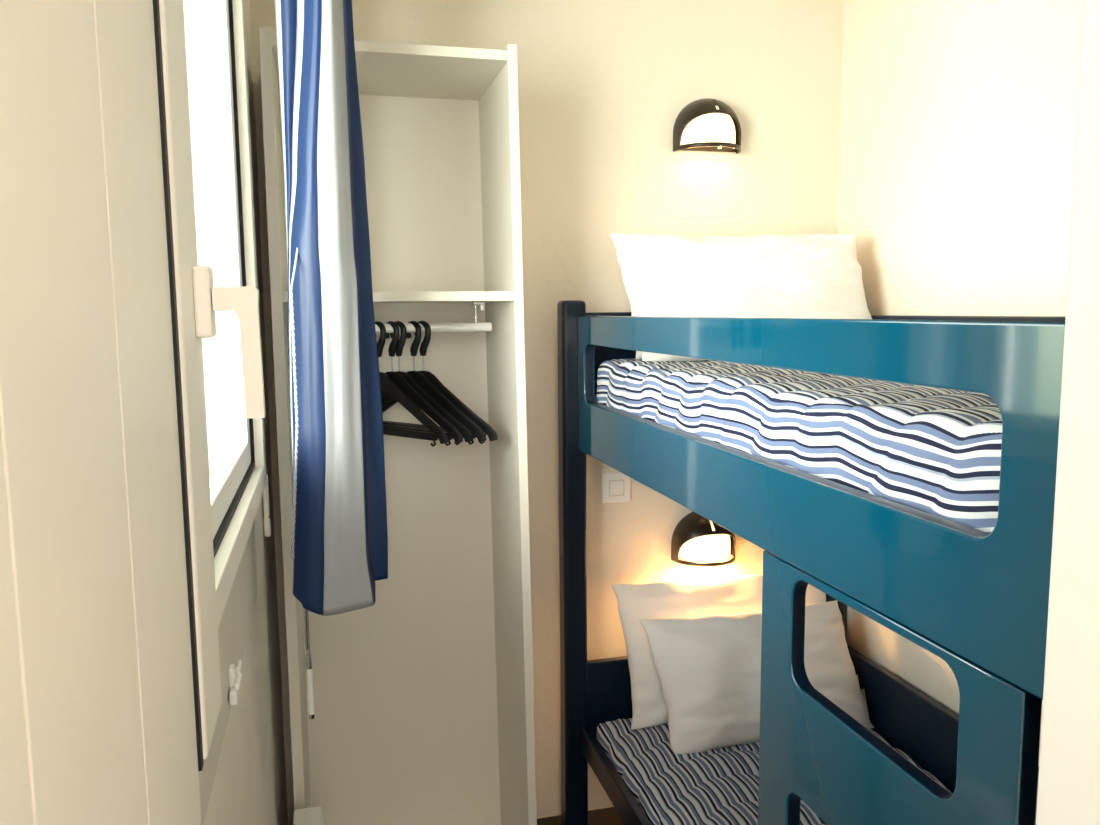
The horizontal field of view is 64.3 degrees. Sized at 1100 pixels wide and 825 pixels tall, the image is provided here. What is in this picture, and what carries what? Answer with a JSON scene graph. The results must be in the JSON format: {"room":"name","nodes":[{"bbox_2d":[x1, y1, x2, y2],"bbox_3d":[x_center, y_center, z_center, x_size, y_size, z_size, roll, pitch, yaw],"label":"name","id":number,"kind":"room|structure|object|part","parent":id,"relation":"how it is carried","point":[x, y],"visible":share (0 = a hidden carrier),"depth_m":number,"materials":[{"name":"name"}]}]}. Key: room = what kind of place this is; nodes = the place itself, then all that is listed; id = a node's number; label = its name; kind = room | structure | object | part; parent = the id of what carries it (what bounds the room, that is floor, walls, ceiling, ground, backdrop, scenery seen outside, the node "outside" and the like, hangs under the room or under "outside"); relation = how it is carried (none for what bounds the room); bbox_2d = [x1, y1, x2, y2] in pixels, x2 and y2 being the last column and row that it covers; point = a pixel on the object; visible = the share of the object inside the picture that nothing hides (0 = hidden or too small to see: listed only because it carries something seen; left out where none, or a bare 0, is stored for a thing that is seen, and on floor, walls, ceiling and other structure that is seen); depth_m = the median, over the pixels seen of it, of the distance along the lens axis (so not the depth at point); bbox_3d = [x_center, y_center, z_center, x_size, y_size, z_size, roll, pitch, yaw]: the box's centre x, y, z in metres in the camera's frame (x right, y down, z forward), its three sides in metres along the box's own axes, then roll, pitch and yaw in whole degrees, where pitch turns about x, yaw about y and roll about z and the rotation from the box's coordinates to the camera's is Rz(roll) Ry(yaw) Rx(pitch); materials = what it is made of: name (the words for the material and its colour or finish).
{"room":"bunk bedroom","nodes":[
{"label":"bunk bedroom","id":0,"kind":"room"},
{"bbox_2d":[204,0,287,824],"bbox_3d":[-0.283,0.232,0.317,0.110,2.500,4.100,-2,7,-14],"label":"wall","id":1,"kind":"structure","parent":0,"point":[249,787],"depth_m":1.82,"materials":[{"name":"white paint"}]},
{"bbox_2d":[0,0,270,824],"bbox_3d":[-0.292,-0.244,0.650,0.113,1.432,2.050,-2,7,-14],"label":"window","id":2,"kind":"structure","parent":1,"relation":"in","point":[128,575],"depth_m":0.51,"materials":[{"name":"white plastic"}]},
{"bbox_3d":[-0.340,-0.334,0.732,0.048,1.270,0.116,-2,7,-14],"label":"meeting post","id":3,"kind":"part","parent":2,"relation":"part of","materials":[{"name":"white plastic"}]},
{"bbox_3d":[-0.315,-0.101,0.797,0.014,0.064,0.036,-2,7,-14],"label":"handle plate","id":4,"kind":"part","parent":2,"relation":"part of","materials":[{"name":"white plastic"}]},
{"bbox_2d":[183,0,232,477],"bbox_3d":[-0.540,-0.384,1.152,0.109,1.105,0.830,-2,7,-14],"label":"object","id":5,"kind":"structure","parent":2,"relation":"attached to","point":[197,17],"depth_m":1.55,"materials":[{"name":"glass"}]},
{"bbox_3d":[-0.320,0.358,0.709,0.005,0.224,2.045,-2,7,-14],"label":"skirt plate","id":6,"kind":"part","parent":2,"relation":"part of","materials":[{"name":"beige paint"}]},
{"bbox_3d":[-0.466,-0.385,1.155,0.026,1.055,0.819,-2,7,-14],"label":"sash","id":7,"kind":"part","parent":2,"relation":"part of","materials":[{"name":"white plastic"}]},
{"bbox_3d":[-0.287,-0.055,0.808,0.040,0.121,0.018,-2,7,-14],"label":"handle","id":8,"kind":"part","parent":2,"relation":"part of","materials":[{"name":"white plastic"}]},
{"bbox_2d":[275,0,387,718],"bbox_3d":[-0.443,-0.251,1.645,0.269,1.726,0.162,-2,7,-14],"label":"curtain","id":9,"kind":"object","parent":2,"relation":"hanging from","point":[339,547],"visible":1,"depth_m":1.61,"materials":[{"name":"blue fabric"}]},
{"bbox_3d":[-0.460,-0.024,1.600,0.019,0.588,0.056,3,8,30],"label":"pull cord","id":10,"kind":"part","parent":9,"relation":"part of","materials":[{"name":"grey fabric"}]},
{"bbox_2d":[293,806,322,824],"bbox_3d":[-0.505,1.048,1.756,0.106,0.308,0.400,-2,7,-14],"label":"heater","id":11,"kind":"object","parent":1,"relation":"attached to","point":[313,815],"visible":1,"depth_m":1.90,"materials":[{"name":"white metal"}]},
{"bbox_2d":[250,0,843,824],"bbox_3d":[0.049,-0.034,2.565,1.960,2.500,0.120,-2,7,-14],"label":"wall","id":12,"kind":"structure","parent":0,"point":[604,85],"depth_m":2.49,"materials":[{"name":"beige paint"}]},
{"bbox_2d":[602,472,629,502],"bbox_3d":[0.194,0.220,2.563,0.088,0.088,0.013,-2,7,-14],"label":"light switch","id":13,"kind":"object","parent":12,"relation":"attached to","point":[615,486],"visible":0.94,"depth_m":2.56,"materials":[{"name":"white plastic"}]},
{"bbox_2d":[671,512,735,567],"bbox_3d":[0.474,0.375,2.607,0.201,0.154,0.102,-2,7,-14],"label":"wall lamp","id":14,"kind":"object","parent":12,"relation":"attached to","point":[695,537],"visible":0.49,"depth_m":2.59,"materials":[{"name":"black metal"}]},
{"bbox_2d":[678,521,729,560],"bbox_3d":[0.472,0.373,2.615,0.169,0.120,0.084,-2,7,-14],"label":"diffuser","id":15,"kind":"object","parent":14,"relation":"attached to","point":[697,540],"depth_m":2.58,"materials":[{"name":"white glass"}]},
{"bbox_3d":[0.463,0.367,2.652,0.195,0.142,0.005,-2,7,-14],"label":"plate","id":16,"kind":"part","parent":14,"relation":"part of","materials":[{"name":"white glass"}]},
{"bbox_2d":[673,98,740,153],"bbox_3d":[0.460,-0.815,2.467,0.201,0.154,0.102,-2,7,-14],"label":"wall lamp","id":17,"kind":"object","parent":12,"relation":"attached to","point":[707,124],"visible":1,"depth_m":2.45,"materials":[{"name":"black metal"}]},
{"bbox_2d":[680,106,734,148],"bbox_3d":[0.458,-0.817,2.475,0.169,0.120,0.084,-2,7,-14],"label":"diffuser","id":18,"kind":"object","parent":17,"relation":"attached to","point":[701,127],"depth_m":2.44,"materials":[{"name":"white glass"}]},
{"bbox_2d":[537,807,624,824],"bbox_3d":[0.571,1.473,0.743,1.960,0.080,4.220,-2,7,-14],"label":"floor","id":19,"kind":"structure","parent":0,"point":[605,816],"depth_m":2.62,"materials":[{"name":"brown wood"}]},
{"bbox_2d":[258,27,536,824],"bbox_3d":[-0.367,0.208,2.213,0.581,2.108,0.395,-2,7,-14],"label":"wardrobe","id":20,"kind":"object","parent":19,"relation":"on","point":[424,693],"visible":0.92,"depth_m":2.37,"materials":[{"name":"beige laminate"}]},
{"bbox_3d":[-0.637,0.219,2.144,0.024,2.108,0.395,-2,7,-14],"label":"panel","id":21,"kind":"part","parent":20,"relation":"part of","materials":[{"name":"beige laminate"}]},
{"bbox_3d":[-0.388,-0.813,2.087,0.508,0.022,0.389,-2,7,-14],"label":"panel","id":22,"kind":"part","parent":20,"relation":"part of","materials":[{"name":"beige laminate"}]},
{"bbox_3d":[-0.390,-0.208,2.162,0.496,0.023,0.023,-2,7,-14],"label":"hanging rail","id":23,"kind":"part","parent":20,"relation":"part of","materials":[{"name":"white metal"}]},
{"bbox_2d":[282,291,513,302],"bbox_3d":[-0.380,-0.282,2.150,0.515,0.022,0.389,-2,7,-14],"label":"shelf","id":24,"kind":"object","parent":20,"relation":"attached to","point":[378,296],"depth_m":1.99,"materials":[{"name":"beige laminate"}]},
{"bbox_2d":[375,321,448,446],"bbox_3d":[-0.423,-0.078,2.168,0.471,0.296,0.017,5,9,39],"label":"hanger","id":25,"kind":"object","parent":20,"relation":"hanging from","point":[388,385],"visible":0.56,"depth_m":2.11,"materials":[{"name":"black plastic"}]},
{"bbox_3d":[-0.331,-0.013,2.100,0.236,0.160,0.015,5,9,39],"label":"shoulder arm","id":26,"kind":"part","parent":25,"relation":"part of","materials":[{"name":"black plastic"}]},
{"bbox_2d":[381,321,462,445],"bbox_3d":[-0.392,-0.079,2.176,0.471,0.296,0.017,5,9,38],"label":"hanger","id":27,"kind":"object","parent":20,"relation":"hanging from","point":[400,381],"visible":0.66,"depth_m":2.13,"materials":[{"name":"black plastic"}]},
{"bbox_3d":[-0.483,-0.030,2.256,0.236,0.160,0.015,5,9,38],"label":"shoulder arm","id":28,"kind":"part","parent":27,"relation":"part of","materials":[{"name":"black plastic"}]},
{"bbox_3d":[-0.299,-0.015,2.110,0.236,0.160,0.015,5,9,38],"label":"shoulder arm","id":29,"kind":"part","parent":27,"relation":"part of","materials":[{"name":"black plastic"}]},
{"bbox_2d":[381,321,472,444],"bbox_3d":[-0.375,-0.080,2.180,0.471,0.296,0.017,4,8,36],"label":"hanger","id":30,"kind":"object","parent":20,"relation":"hanging from","point":[467,435],"visible":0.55,"depth_m":2.13,"materials":[{"name":"black plastic"}]},
{"bbox_3d":[-0.279,-0.016,2.118,0.236,0.160,0.015,4,8,36],"label":"shoulder arm","id":31,"kind":"part","parent":30,"relation":"part of","materials":[{"name":"black plastic"}]},
{"bbox_2d":[381,321,486,444],"bbox_3d":[-0.339,-0.081,2.189,0.471,0.296,0.017,5,8,38],"label":"hanger","id":32,"kind":"object","parent":20,"relation":"hanging from","point":[419,378],"visible":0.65,"depth_m":2.15,"materials":[{"name":"black plastic"}]},
{"bbox_3d":[-0.431,-0.032,2.268,0.236,0.160,0.015,5,8,38],"label":"shoulder arm","id":33,"kind":"part","parent":32,"relation":"part of","materials":[{"name":"black plastic"}]},
{"bbox_3d":[-0.246,-0.017,2.124,0.236,0.160,0.015,5,8,38],"label":"shoulder arm","id":34,"kind":"part","parent":32,"relation":"part of","materials":[{"name":"black plastic"}]},
{"bbox_2d":[382,321,497,443],"bbox_3d":[-0.317,-0.082,2.195,0.471,0.296,0.017,4,8,37],"label":"hanger","id":35,"kind":"object","parent":20,"relation":"hanging from","point":[492,435],"visible":0.52,"depth_m":2.15,"materials":[{"name":"black plastic"}]},
{"bbox_3d":[-0.411,-0.033,2.271,0.236,0.160,0.015,4,8,36],"label":"shoulder arm","id":36,"kind":"part","parent":35,"relation":"part of","materials":[{"name":"black plastic"}]},
{"bbox_3d":[-0.222,-0.018,2.132,0.236,0.160,0.015,4,8,36],"label":"shoulder arm","id":37,"kind":"part","parent":35,"relation":"part of","materials":[{"name":"black plastic"}]},
{"bbox_3d":[-0.110,0.198,2.278,0.050,2.108,0.395,-2,7,-14],"label":"panel","id":38,"kind":"part","parent":20,"relation":"part of","materials":[{"name":"beige laminate"}]},
{"bbox_2d":[557,300,1065,824],"bbox_3d":[0.688,0.544,1.700,0.890,1.540,1.870,-2,7,-14],"label":"bunk bed","id":39,"kind":"object","parent":19,"relation":"on","point":[976,600],"visible":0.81,"depth_m":1.20,"materials":[{"name":"blue paint"}]},
{"bbox_3d":[0.065,0.460,2.468,0.068,1.540,0.064,-2,7,-14],"label":"post","id":40,"kind":"part","parent":39,"relation":"part of","materials":[{"name":"blue paint"}]},
{"bbox_3d":[0.467,0.825,2.614,0.754,0.250,0.028,-2,7,-14],"label":"headboard","id":41,"kind":"part","parent":39,"relation":"part of","materials":[{"name":"blue paint"}]},
{"bbox_3d":[0.458,-0.115,2.504,0.754,0.347,0.028,-2,7,-14],"label":"headboard","id":42,"kind":"part","parent":39,"relation":"part of","materials":[{"name":"blue paint"}]},
{"bbox_3d":[0.234,0.990,1.981,0.024,0.074,1.078,-2,7,-14],"label":"rail","id":43,"kind":"part","parent":39,"relation":"part of","materials":[{"name":"blue paint"}]},
{"bbox_2d":[596,718,952,824],"bbox_3d":[0.693,0.987,1.762,0.752,0.088,1.708,-2,7,-14],"label":"mattress","id":44,"kind":"object","parent":39,"relation":"on","point":[717,786],"visible":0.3,"depth_m":2.18,"materials":[{"name":"multicoloured fabric"}]},
{"bbox_2d":[612,574,825,729],"bbox_3d":[0.530,0.672,2.542,0.695,0.375,0.199,-2,7,-11],"label":"pillow","id":45,"kind":"object","parent":44,"relation":"on","point":[738,594],"visible":0.37,"depth_m":2.49,"materials":[{"name":"white fabric"}]},
{"bbox_2d":[640,600,874,753],"bbox_3d":[0.573,0.719,2.392,0.652,0.334,0.191,-2,7,-11],"label":"pillow","id":46,"kind":"object","parent":44,"relation":"on","point":[708,667],"visible":0.75,"depth_m":2.33,"materials":[{"name":"white fabric"}]},
{"bbox_2d":[596,359,1001,532],"bbox_3d":[0.686,0.021,1.649,0.748,0.186,1.708,-2,7,-14],"label":"mattress","id":47,"kind":"object","parent":39,"relation":"on","point":[935,451],"visible":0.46,"depth_m":1.29,"materials":[{"name":"multicoloured fabric"}]},
{"bbox_2d":[609,233,806,358],"bbox_3d":[0.530,-0.329,2.435,0.747,0.344,0.138,-2,7,-12],"label":"pillow","id":48,"kind":"object","parent":47,"relation":"on","point":[628,288],"visible":0.09,"depth_m":2.35,"materials":[{"name":"white fabric"}]},
{"bbox_2d":[613,232,871,361],"bbox_3d":[0.535,-0.307,2.308,0.752,0.346,0.157,-2,7,-12],"label":"pillow","id":49,"kind":"object","parent":47,"relation":"on","point":[810,276],"visible":0.62,"depth_m":2.26,"materials":[{"name":"white fabric"}]},
{"bbox_3d":[0.862,0.429,2.671,0.068,1.540,0.064,-2,7,-14],"label":"post","id":50,"kind":"part","parent":39,"relation":"part of","materials":[{"name":"blue paint"}]},
{"bbox_3d":[1.077,0.913,1.853,0.024,0.265,1.728,-2,7,-14],"label":"wall rail","id":51,"kind":"part","parent":39,"relation":"part of","materials":[{"name":"blue paint"}]},
{"bbox_3d":[1.068,-0.024,1.743,0.024,0.332,1.728,-2,7,-14],"label":"wall rail","id":52,"kind":"part","parent":39,"relation":"part of","materials":[{"name":"blue paint"}]},
{"bbox_2d":[838,0,1083,766],"bbox_3d":[1.446,0.165,0.756,0.120,2.500,4.100,-2,7,-14],"label":"wall","id":53,"kind":"structure","parent":0,"point":[958,130],"depth_m":2.16,"materials":[{"name":"beige paint"}]},
{"bbox_3d":[0.569,0.194,0.575,1.670,2.500,0.120,-2,7,-14],"label":"wall","id":54,"kind":"structure","parent":0,"visible":0},
{"bbox_2d":[1036,0,1099,824],"bbox_3d":[0.098,0.384,0.455,0.685,2.160,0.161,-2,7,-14],"label":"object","id":55,"kind":"structure","parent":54,"relation":"in","point":[1068,793],"depth_m":0.54,"materials":[{"name":"white paint"}]}
]}

